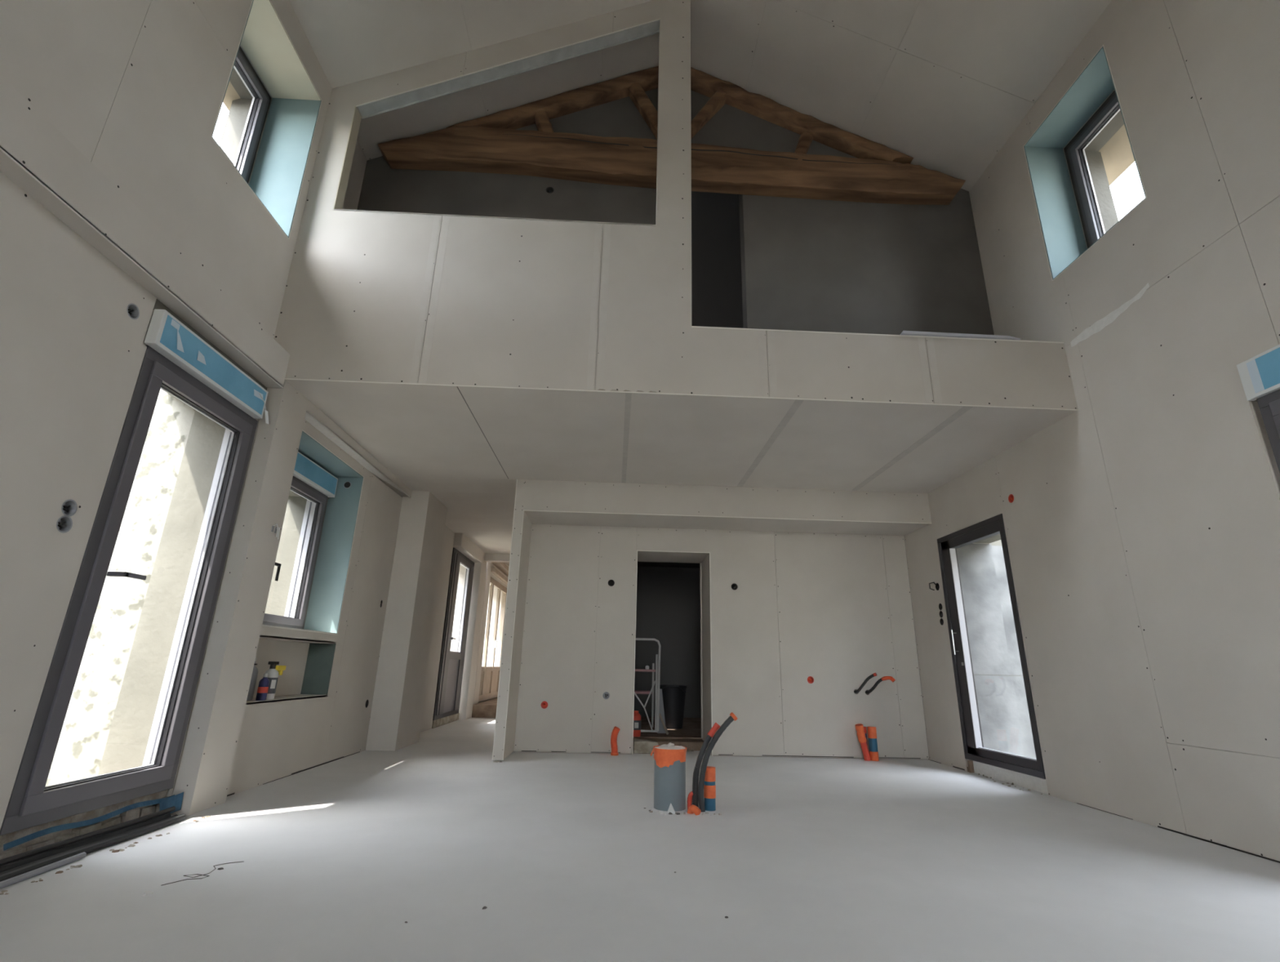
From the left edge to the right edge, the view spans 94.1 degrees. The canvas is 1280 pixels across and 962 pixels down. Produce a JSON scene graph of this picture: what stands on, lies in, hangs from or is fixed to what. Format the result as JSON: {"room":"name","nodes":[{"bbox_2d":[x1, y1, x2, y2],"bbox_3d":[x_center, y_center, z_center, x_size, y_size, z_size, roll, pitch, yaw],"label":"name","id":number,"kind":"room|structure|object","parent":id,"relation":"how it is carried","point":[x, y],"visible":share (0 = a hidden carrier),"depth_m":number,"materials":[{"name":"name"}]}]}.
{"room":"construction site","nodes":[
{"label":"construction site","id":0,"kind":"room"},
{"bbox_2d":[0,0,509,829],"bbox_3d":[-2.778,-0.341,5.226,0.940,5.330,17.200,2,-17,-2],"label":"wall","id":1,"kind":"structure","parent":0,"point":[117,191],"depth_m":3.21,"materials":[{"name":"grey paint"}]},
{"bbox_2d":[56,515,72,533],"bbox_3d":[-2.557,0.190,2.628,0.041,0.077,0.078,2,-17,-2],"label":"box","id":2,"kind":"object","parent":1,"relation":"attached to","point":[64,523],"visible":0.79,"depth_m":2.65,"materials":[{"name":"grey plastic"}]},
{"bbox_2d":[61,498,77,516],"bbox_3d":[-2.556,0.119,2.649,0.041,0.077,0.078,2,-17,-2],"label":"box","id":3,"kind":"object","parent":1,"relation":"attached to","point":[69,507],"visible":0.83,"depth_m":2.67,"materials":[{"name":"grey plastic"}]},
{"bbox_2d":[126,302,139,319],"bbox_3d":[-2.533,-0.841,2.956,0.041,0.077,0.078,2,-17,-2],"label":"box","id":4,"kind":"object","parent":1,"relation":"attached to","point":[133,311],"visible":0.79,"depth_m":2.98,"materials":[{"name":"grey plastic"}]},
{"bbox_2d":[0,298,268,859],"bbox_3d":[-2.832,0.433,3.168,0.745,2.620,1.140,2,-17,-2],"label":"door","id":5,"kind":"structure","parent":1,"relation":"in","point":[178,360],"depth_m":3.09,"materials":[{"name":"grey metal"}]},
{"bbox_2d":[246,657,257,700],"bbox_3d":[-2.768,1.400,4.227,0.090,0.285,0.090,2,-17,-2],"label":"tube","id":6,"kind":"object","parent":1,"relation":"on","point":[255,673],"visible":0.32,"depth_m":4.21,"materials":[{"name":"grey metal"}]},
{"bbox_2d":[255,673,269,700],"bbox_3d":[-2.665,1.455,4.219,0.065,0.180,0.065,2,-17,-2],"label":"spray can","id":7,"kind":"object","parent":1,"relation":"on","point":[263,687],"visible":1,"depth_m":4.20,"materials":[{"name":"blue metal"}]},
{"bbox_2d":[210,0,322,239],"bbox_3d":[-2.856,-2.537,4.118,0.656,1.425,0.985,2,-17,-2],"label":"window","id":8,"kind":"structure","parent":1,"relation":"in","point":[277,179],"depth_m":4.52,"materials":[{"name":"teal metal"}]},
{"bbox_2d":[264,661,286,699],"bbox_3d":[-2.701,1.463,4.384,0.094,0.262,0.157,2,-17,-2],"label":"bottle","id":9,"kind":"object","parent":1,"relation":"on","point":[274,670],"visible":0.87,"depth_m":4.34,"materials":[{"name":"white plastic"}]},
{"bbox_2d":[271,523,279,538],"bbox_3d":[-2.473,0.341,4.048,0.031,0.099,0.064,2,-17,-2],"label":"outlet","id":10,"kind":"object","parent":1,"relation":"attached to","point":[277,531],"visible":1,"depth_m":4.05,"materials":[{"name":"grey plastic"}]},
{"bbox_2d":[262,430,364,634],"bbox_3d":[-2.952,0.487,4.839,0.682,1.512,1.290,2,-17,-2],"label":"window","id":11,"kind":"structure","parent":1,"relation":"in","point":[307,588],"depth_m":5.33,"materials":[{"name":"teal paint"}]},
{"bbox_2d":[343,481,351,488],"bbox_3d":[-2.757,0.037,5.617,0.068,0.067,0.006,2,-17,-2],"label":"box","id":12,"kind":"object","parent":1,"relation":"attached to","point":[347,484],"visible":1,"depth_m":5.61,"materials":[{"name":"grey plastic"}]},
{"bbox_2d":[431,546,474,728],"bbox_3d":[-3.017,2.358,9.075,0.555,2.470,1.399,2,-17,-2],"label":"door","id":13,"kind":"structure","parent":1,"relation":"in","point":[447,698],"depth_m":8.84,"materials":[{"name":"black metal"}]},
{"bbox_2d":[478,561,509,701],"bbox_3d":[-2.809,3.003,11.835,0.290,2.500,2.600,2,-17,-2],"label":"window","id":14,"kind":"structure","parent":1,"relation":"in","point":[490,675],"depth_m":11.70,"materials":[{"name":"clear glass"}]},
{"bbox_2d":[222,0,658,160],"bbox_3d":[-1.345,-4.744,1.998,3.722,1.924,8.300,2,-17,-2],"label":"ceiling","id":15,"kind":"structure","parent":0,"point":[352,41],"depth_m":5.00,"materials":[{"name":"grey paint"}]},
{"bbox_2d":[492,479,531,759],"bbox_3d":[-1.358,1.912,7.931,0.100,2.688,4.418,2,-17,-2],"label":"wall partition","id":16,"kind":"structure","parent":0,"point":[513,634],"depth_m":5.90,"materials":[{"name":"grey paint"}]},
{"bbox_2d":[0,697,1279,961],"bbox_3d":[0.069,2.517,5.351,6.170,0.320,19.500,2,-17,-2],"label":"floor","id":17,"kind":"structure","parent":0,"point":[805,859],"depth_m":2.54,"materials":[{"name":"grey concrete"}]},
{"bbox_2d":[0,851,86,888],"bbox_3d":[-2.381,1.464,2.085,0.026,0.024,1.050,2,-17,-3],"label":"conduit","id":18,"kind":"object","parent":17,"relation":"on","point":[5,882],"visible":1,"depth_m":2.38,"materials":[{"name":"grey plastic"}]},
{"bbox_2d":[0,812,170,871],"bbox_3d":[-2.522,1.552,2.402,0.048,0.044,1.720,2,-17,-2],"label":"cable","id":19,"kind":"object","parent":17,"relation":"on","point":[9,865],"visible":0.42,"depth_m":2.67,"materials":[{"name":"grey plastic"}]},
{"bbox_2d":[0,805,175,865],"bbox_3d":[-2.502,1.549,2.509,0.032,0.028,1.520,2,-17,-2],"label":"cable","id":20,"kind":"object","parent":19,"relation":"on","point":[33,851],"visible":1,"depth_m":2.67,"materials":[{"name":"grey plastic"}]},
{"bbox_2d":[0,813,177,874],"bbox_3d":[-2.477,1.574,2.450,0.036,0.032,1.620,2,-17,-2],"label":"cable","id":21,"kind":"object","parent":17,"relation":"on","point":[173,815],"visible":0.39,"depth_m":2.65,"materials":[{"name":"grey plastic"}]},
{"bbox_2d":[0,813,185,881],"bbox_3d":[-2.439,1.558,2.404,0.040,0.036,1.720,2,-17,-2],"label":"cable","id":22,"kind":"object","parent":17,"relation":"on","point":[113,840],"visible":0.88,"depth_m":2.67,"materials":[{"name":"grey plastic"}]},
{"bbox_2d":[0,815,210,894],"bbox_3d":[-2.357,1.635,2.596,0.067,0.008,1.491,2,-17,-2],"label":"debris","id":23,"kind":"object","parent":17,"relation":"on","point":[202,817],"visible":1,"depth_m":2.67,"materials":[{"name":"stone"}]},
{"bbox_2d":[160,860,244,884],"bbox_3d":[-1.777,1.601,2.439,0.097,0.003,0.329,-3,-18,15],"label":"thread","id":24,"kind":"object","parent":17,"relation":"on","point":[242,860],"visible":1,"depth_m":2.40,"materials":[{"name":"grey"}]},
{"bbox_2d":[610,725,619,755],"bbox_3d":[-0.251,2.623,6.022,0.093,0.275,0.092,2,-17,-2],"label":"conduit","id":25,"kind":"object","parent":17,"relation":"on","point":[615,730],"visible":1,"depth_m":6.00,"materials":[{"name":"orange plastic"}]},
{"bbox_2d":[633,710,640,736],"bbox_3d":[-0.049,2.768,6.813,0.122,0.270,0.124,2,-17,-2],"label":"canister","id":26,"kind":"object","parent":17,"relation":"on","point":[637,716],"visible":0.66,"depth_m":6.76,"materials":[{"name":"red metal"}]},
{"bbox_2d":[634,722,638,728],"bbox_3d":[-0.039,2.764,6.751,0.045,0.060,0.002,2,-17,-2],"label":"print","id":27,"kind":"object","parent":26,"relation":"attached to","point":[636,724],"depth_m":6.75,"materials":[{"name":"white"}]},
{"bbox_2d":[634,637,660,732],"bbox_3d":[-0.179,2.448,7.222,0.821,1.047,0.475,2,-17,-2],"label":"stepladder","id":28,"kind":"object","parent":17,"relation":"on","point":[657,655],"visible":0.61,"depth_m":7.03,"materials":[{"name":"grey metal"}]},
{"bbox_2d":[634,689,651,693],"bbox_3d":[-0.219,2.537,7.183,0.700,0.025,0.370,2,-17,-2],"label":"shelf","id":29,"kind":"object","parent":28,"relation":"attached to","point":[639,691],"depth_m":7.02,"materials":[{"name":"pink"}]},
{"bbox_2d":[635,668,655,671],"bbox_3d":[-0.193,2.299,7.258,0.740,0.025,0.370,2,-17,-2],"label":"shelf","id":30,"kind":"object","parent":28,"relation":"attached to","point":[636,669],"depth_m":7.09,"materials":[{"name":"pink"}]},
{"bbox_2d":[657,688,666,733],"bbox_3d":[0.261,2.789,7.241,0.120,0.500,0.050,2,-17,-2],"label":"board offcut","id":31,"kind":"object","parent":17,"relation":"on","point":[661,730],"visible":0.57,"depth_m":7.21,"materials":[{"name":"grey wood"}]},
{"bbox_2d":[633,738,693,753],"bbox_3d":[0.287,2.804,6.317,0.787,0.120,0.241,7,-18,-18],"label":"stone block","id":32,"kind":"object","parent":17,"relation":"on","point":[640,745],"visible":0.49,"depth_m":6.16,"materials":[{"name":"grey stone"}]},
{"bbox_2d":[659,712,668,733],"bbox_3d":[0.277,2.854,7.012,0.133,0.231,0.028,-6,-19,23],"label":"stick","id":33,"kind":"object","parent":17,"relation":"on","point":[660,716],"visible":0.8,"depth_m":7.00,"materials":[{"name":"grey metal"}]},
{"bbox_2d":[632,737,704,750],"bbox_3d":[0.308,2.913,6.606,0.800,0.085,0.310,2,-17,-2],"label":"step","id":34,"kind":"structure","parent":17,"relation":"on","point":[691,744],"depth_m":6.48,"materials":[{"name":"grey concrete"}]},
{"bbox_2d":[650,742,687,810],"bbox_3d":[0.191,1.891,3.833,0.221,0.392,0.222,-4,-18,17],"label":"drain pipe","id":35,"kind":"object","parent":17,"relation":"on","point":[669,765],"visible":0.99,"depth_m":3.76,"materials":[{"name":"grey plastic"}]},
{"bbox_2d":[666,803,675,813],"bbox_3d":[0.191,1.996,3.640,0.053,0.056,0.020,-3,-18,14],"label":"shard","id":36,"kind":"object","parent":17,"relation":"on","point":[670,809],"visible":1,"depth_m":3.63,"materials":[{"name":"white"}]},
{"bbox_2d":[657,684,687,728],"bbox_3d":[0.414,2.975,7.873,0.420,0.530,0.467,2,-17,-2],"label":"bin","id":37,"kind":"object","parent":17,"relation":"on","point":[673,695],"visible":0.75,"depth_m":7.75,"materials":[{"name":"grey plastic"}]},
{"bbox_2d":[644,807,721,814],"bbox_3d":[0.264,2.037,3.687,0.477,0.009,0.188,2,-17,-2],"label":"rubble","id":38,"kind":"object","parent":17,"relation":"on","point":[651,810],"visible":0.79,"depth_m":3.62,"materials":[{"name":"grey"}]},
{"bbox_2d":[687,791,693,809],"bbox_3d":[0.320,2.003,3.731,0.056,0.125,0.035,-13,-22,38],"label":"conduit","id":39,"kind":"object","parent":17,"relation":"on","point":[691,793],"visible":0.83,"depth_m":3.73,"materials":[{"name":"red"}]},
{"bbox_2d":[687,804,701,814],"bbox_3d":[0.328,2.007,3.634,0.047,0.064,0.100,15,-22,-37],"label":"conduit","id":40,"kind":"object","parent":17,"relation":"on","point":[692,808],"visible":0.96,"depth_m":3.62,"materials":[{"name":"orange plastic"}]},
{"bbox_2d":[692,766,697,804],"bbox_3d":[0.345,1.933,3.737,0.036,0.263,0.019,2,-17,-2],"label":"conduit","id":41,"kind":"object","parent":17,"relation":"on","point":[695,767],"visible":0.81,"depth_m":3.74,"materials":[{"name":"grey"}]},
{"bbox_2d":[695,722,720,807],"bbox_3d":[0.429,1.824,3.817,0.182,0.523,0.042,2,-17,-2],"label":"conduit","id":42,"kind":"object","parent":17,"relation":"on","point":[712,731],"visible":0.85,"depth_m":3.83,"materials":[{"name":"grey plastic"}]},
{"bbox_2d":[703,765,715,810],"bbox_3d":[0.443,1.953,3.782,0.076,0.254,0.076,2,-17,-2],"label":"pipe","id":43,"kind":"object","parent":17,"relation":"on","point":[709,786],"visible":0.82,"depth_m":3.75,"materials":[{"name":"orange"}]},
{"bbox_2d":[697,711,737,811],"bbox_3d":[0.496,1.781,3.786,0.259,0.591,0.056,2,-17,-2],"label":"conduit","id":44,"kind":"object","parent":17,"relation":"on","point":[732,717],"visible":0.97,"depth_m":3.78,"materials":[{"name":"grey plastic"}]},
{"bbox_2d":[855,723,871,760],"bbox_3d":[2.271,2.662,6.076,0.136,0.350,0.083,7,-18,-17],"label":"conduit","id":45,"kind":"object","parent":17,"relation":"on","point":[859,726],"visible":1,"depth_m":6.05,"materials":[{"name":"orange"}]},
{"bbox_2d":[863,726,867,759],"bbox_3d":[2.322,2.703,6.150,0.052,0.317,0.051,2,-17,-2],"label":"conduit","id":46,"kind":"object","parent":17,"relation":"on","point":[864,727],"visible":0.35,"depth_m":6.16,"materials":[{"name":"orange plastic"}]},
{"bbox_2d":[866,725,879,760],"bbox_3d":[2.378,2.682,6.083,0.086,0.326,0.086,2,-17,-2],"label":"pipe","id":47,"kind":"object","parent":17,"relation":"on","point":[872,731],"visible":0.98,"depth_m":6.06,"materials":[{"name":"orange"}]},
{"bbox_2d":[984,775,1031,790],"bbox_3d":[2.999,2.472,4.863,0.090,0.007,0.763,1,-17,0],"label":"rubble","id":48,"kind":"object","parent":17,"relation":"on","point":[984,775],"visible":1,"depth_m":4.89,"materials":[{"name":"stone"}]},
{"bbox_2d":[356,88,994,334],"bbox_3d":[0.317,-2.511,5.318,5.780,3.705,0.820,2,-17,-2],"label":"wall","id":49,"kind":"structure","parent":0,"point":[807,264],"depth_m":5.53,"materials":[{"name":"grey paint"}]},
{"bbox_2d":[546,186,554,193],"bbox_3d":[-0.844,-2.716,5.603,0.076,0.075,0.044,2,-17,-2],"label":"box","id":50,"kind":"object","parent":49,"relation":"attached to","point":[549,189],"visible":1,"depth_m":5.59,"materials":[{"name":"grey"}]},
{"bbox_2d":[377,66,965,204],"bbox_3d":[0.345,-3.482,5.778,5.500,1.549,0.181,2,-17,-2],"label":"roof truss","id":51,"kind":"object","parent":49,"relation":"attached to","point":[879,173],"visible":0.92,"depth_m":5.58,"materials":[{"name":"brown wood"}]},
{"bbox_2d":[273,0,1078,410],"bbox_3d":[0.327,-2.499,4.863,5.770,3.999,0.120,2,-17,-2],"label":"wall","id":52,"kind":"structure","parent":0,"point":[370,296],"depth_m":4.39,"materials":[{"name":"grey paint"}]},
{"bbox_2d":[900,330,1020,340],"bbox_3d":[2.389,-1.075,4.468,0.900,0.025,0.080,2,-17,-2],"label":"metal strip","id":53,"kind":"object","parent":52,"relation":"on","point":[904,332],"visible":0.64,"depth_m":4.43,"materials":[{"name":"grey metal"}]},
{"bbox_2d":[286,379,1075,562],"bbox_3d":[0.014,0.309,7.441,6.050,0.420,6.724,2,-17,-2],"label":"ceiling","id":54,"kind":"structure","parent":0,"point":[468,446],"depth_m":5.04,"materials":[{"name":"grey paint"}]},
{"bbox_2d":[691,191,743,328],"bbox_3d":[0.467,-1.366,6.844,2.700,2.600,2.800,2,-17,-2],"label":"wall","id":55,"kind":"structure","parent":0,"point":[716,255],"depth_m":6.99,"materials":[{"name":"grey paint"}]},
{"bbox_2d":[513,524,928,759],"bbox_3d":[0.869,1.785,6.769,4.266,2.360,0.698,2,-17,-2],"label":"wall","id":56,"kind":"structure","parent":0,"point":[834,609],"depth_m":6.44,"materials":[{"name":"grey paint"}]},
{"bbox_2d":[541,700,547,708],"bbox_3d":[-0.988,2.317,6.178,0.074,0.073,0.044,2,-17,-2],"label":"box","id":57,"kind":"object","parent":56,"relation":"attached to","point":[544,704],"visible":1,"depth_m":6.17,"materials":[{"name":"red plastic"}]},
{"bbox_2d":[602,691,609,698],"bbox_3d":[-0.353,2.240,6.230,0.074,0.073,0.041,2,-17,-2],"label":"box","id":58,"kind":"object","parent":56,"relation":"attached to","point":[606,695],"visible":1,"depth_m":6.24,"materials":[{"name":"grey plastic"}]},
{"bbox_2d":[608,579,614,586],"bbox_3d":[-0.317,1.127,6.580,0.074,0.073,0.044,2,-17,-2],"label":"box","id":59,"kind":"object","parent":56,"relation":"attached to","point":[611,582],"visible":1,"depth_m":6.58,"materials":[{"name":"grey plastic"}]},
{"bbox_2d":[731,582,737,589],"bbox_3d":[1.045,1.176,6.625,0.074,0.073,0.044,2,-17,-2],"label":"box","id":60,"kind":"object","parent":56,"relation":"attached to","point":[734,586],"visible":1,"depth_m":6.62,"materials":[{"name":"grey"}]},
{"bbox_2d":[807,675,813,683],"bbox_3d":[1.814,2.121,6.364,0.074,0.073,0.044,2,-17,-2],"label":"box","id":61,"kind":"object","parent":56,"relation":"attached to","point":[810,679],"visible":1,"depth_m":6.36,"materials":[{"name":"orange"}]},
{"bbox_2d":[522,479,931,535],"bbox_3d":[0.917,0.311,6.545,4.286,0.334,0.629,2,-17,-2],"label":"wall","id":62,"kind":"structure","parent":0,"point":[546,501],"depth_m":6.27,"materials":[{"name":"white paint"}]},
{"bbox_2d":[634,540,928,753],"bbox_3d":[0.902,2.033,8.292,4.400,2.800,3.750,2,-17,-2],"label":"wall","id":63,"kind":"structure","parent":0,"point":[668,611],"depth_m":9.93,"materials":[{"name":"grey"}]},
{"bbox_2d":[853,672,877,693],"bbox_3d":[2.340,2.110,6.233,0.076,0.213,0.346,9,-19,-22],"label":"conduit","id":64,"kind":"object","parent":63,"relation":"attached to","point":[873,674],"visible":1,"depth_m":6.18,"materials":[{"name":"grey plastic"}]},
{"bbox_2d":[865,675,895,693],"bbox_3d":[2.476,2.125,6.213,0.107,0.186,0.392,11,-20,-28],"label":"conduit","id":65,"kind":"object","parent":63,"relation":"attached to","point":[884,677],"visible":1,"depth_m":6.15,"materials":[{"name":"grey"}]},
{"bbox_2d":[690,0,1134,191],"bbox_3d":[2.412,-4.584,2.115,3.854,1.986,8.300,2,-17,-2],"label":"ceiling","id":66,"kind":"structure","parent":0,"point":[944,85],"depth_m":5.16,"materials":[{"name":"grey paint"}]},
{"bbox_2d":[904,0,1279,862],"bbox_3d":[3.538,-1.173,2.096,0.552,5.330,10.200,2,-17,-2],"label":"wall","id":67,"kind":"structure","parent":0,"point":[1142,523],"depth_m":3.67,"materials":[{"name":"grey paint"}]},
{"bbox_2d":[935,582,939,590],"bbox_3d":[3.071,1.084,6.114,0.045,0.077,0.078,2,-17,-2],"label":"box","id":68,"kind":"object","parent":67,"relation":"attached to","point":[937,588],"visible":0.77,"depth_m":6.13,"materials":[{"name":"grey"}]},
{"bbox_2d":[928,582,937,590],"bbox_3d":[3.023,1.086,6.147,0.038,0.090,0.096,14,-22,-35],"label":"cable loop","id":69,"kind":"object","parent":68,"relation":"attached to","point":[931,582],"visible":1,"depth_m":6.15,"materials":[{"name":"grey"}]},
{"bbox_2d":[939,617,943,625],"bbox_3d":[3.063,1.418,6.011,0.043,0.069,0.070,2,-17,-2],"label":"box","id":70,"kind":"object","parent":67,"relation":"attached to","point":[941,620],"visible":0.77,"depth_m":6.03,"materials":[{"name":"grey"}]},
{"bbox_2d":[937,513,1048,793],"bbox_3d":[3.318,1.485,5.319,0.592,2.176,1.080,2,-17,-2],"label":"door","id":71,"kind":"structure","parent":67,"relation":"in","point":[1025,771],"depth_m":5.45,"materials":[{"name":"black metal"}]},
{"bbox_2d":[1008,493,1013,502],"bbox_3d":[3.140,0.148,5.011,0.044,0.073,0.074,2,-17,-2],"label":"box","id":72,"kind":"object","parent":67,"relation":"attached to","point":[1011,498],"visible":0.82,"depth_m":5.03,"materials":[{"name":"red plastic"}]},
{"bbox_2d":[1022,44,1146,280],"bbox_3d":[3.530,-2.295,4.412,0.616,1.425,0.960,2,-17,-2],"label":"window","id":73,"kind":"structure","parent":67,"relation":"in","point":[1063,236],"depth_m":4.76,"materials":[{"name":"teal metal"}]},
{"bbox_2d":[1236,344,1279,472],"bbox_3d":[3.464,0.387,2.277,0.580,2.460,1.180,2,-17,-2],"label":"door","id":74,"kind":"structure","parent":67,"relation":"in","point":[1260,375],"depth_m":3.03,"materials":[{"name":"grey metal"}]},
{"bbox_3d":[-0.024,1.011,-0.317,60.000,0.160,60.000,2,-17,-2],"label":"ground","id":75,"kind":"structure","parent":0,"visible":0},
{"bbox_2d":[45,388,225,786],"bbox_3d":[-4.679,0.442,3.219,3.900,2.950,1.600,2,-17,-2],"label":"wall","id":76,"kind":"structure","parent":75,"relation":"on","point":[108,722],"depth_m":3.61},
{"bbox_2d":[956,533,1035,758],"bbox_3d":[4.973,1.299,5.477,3.608,3.100,1.700,2,-17,-2],"label":"wall","id":77,"kind":"structure","parent":75,"relation":"on","point":[1002,699],"depth_m":5.84,"materials":[{"name":"concrete"}]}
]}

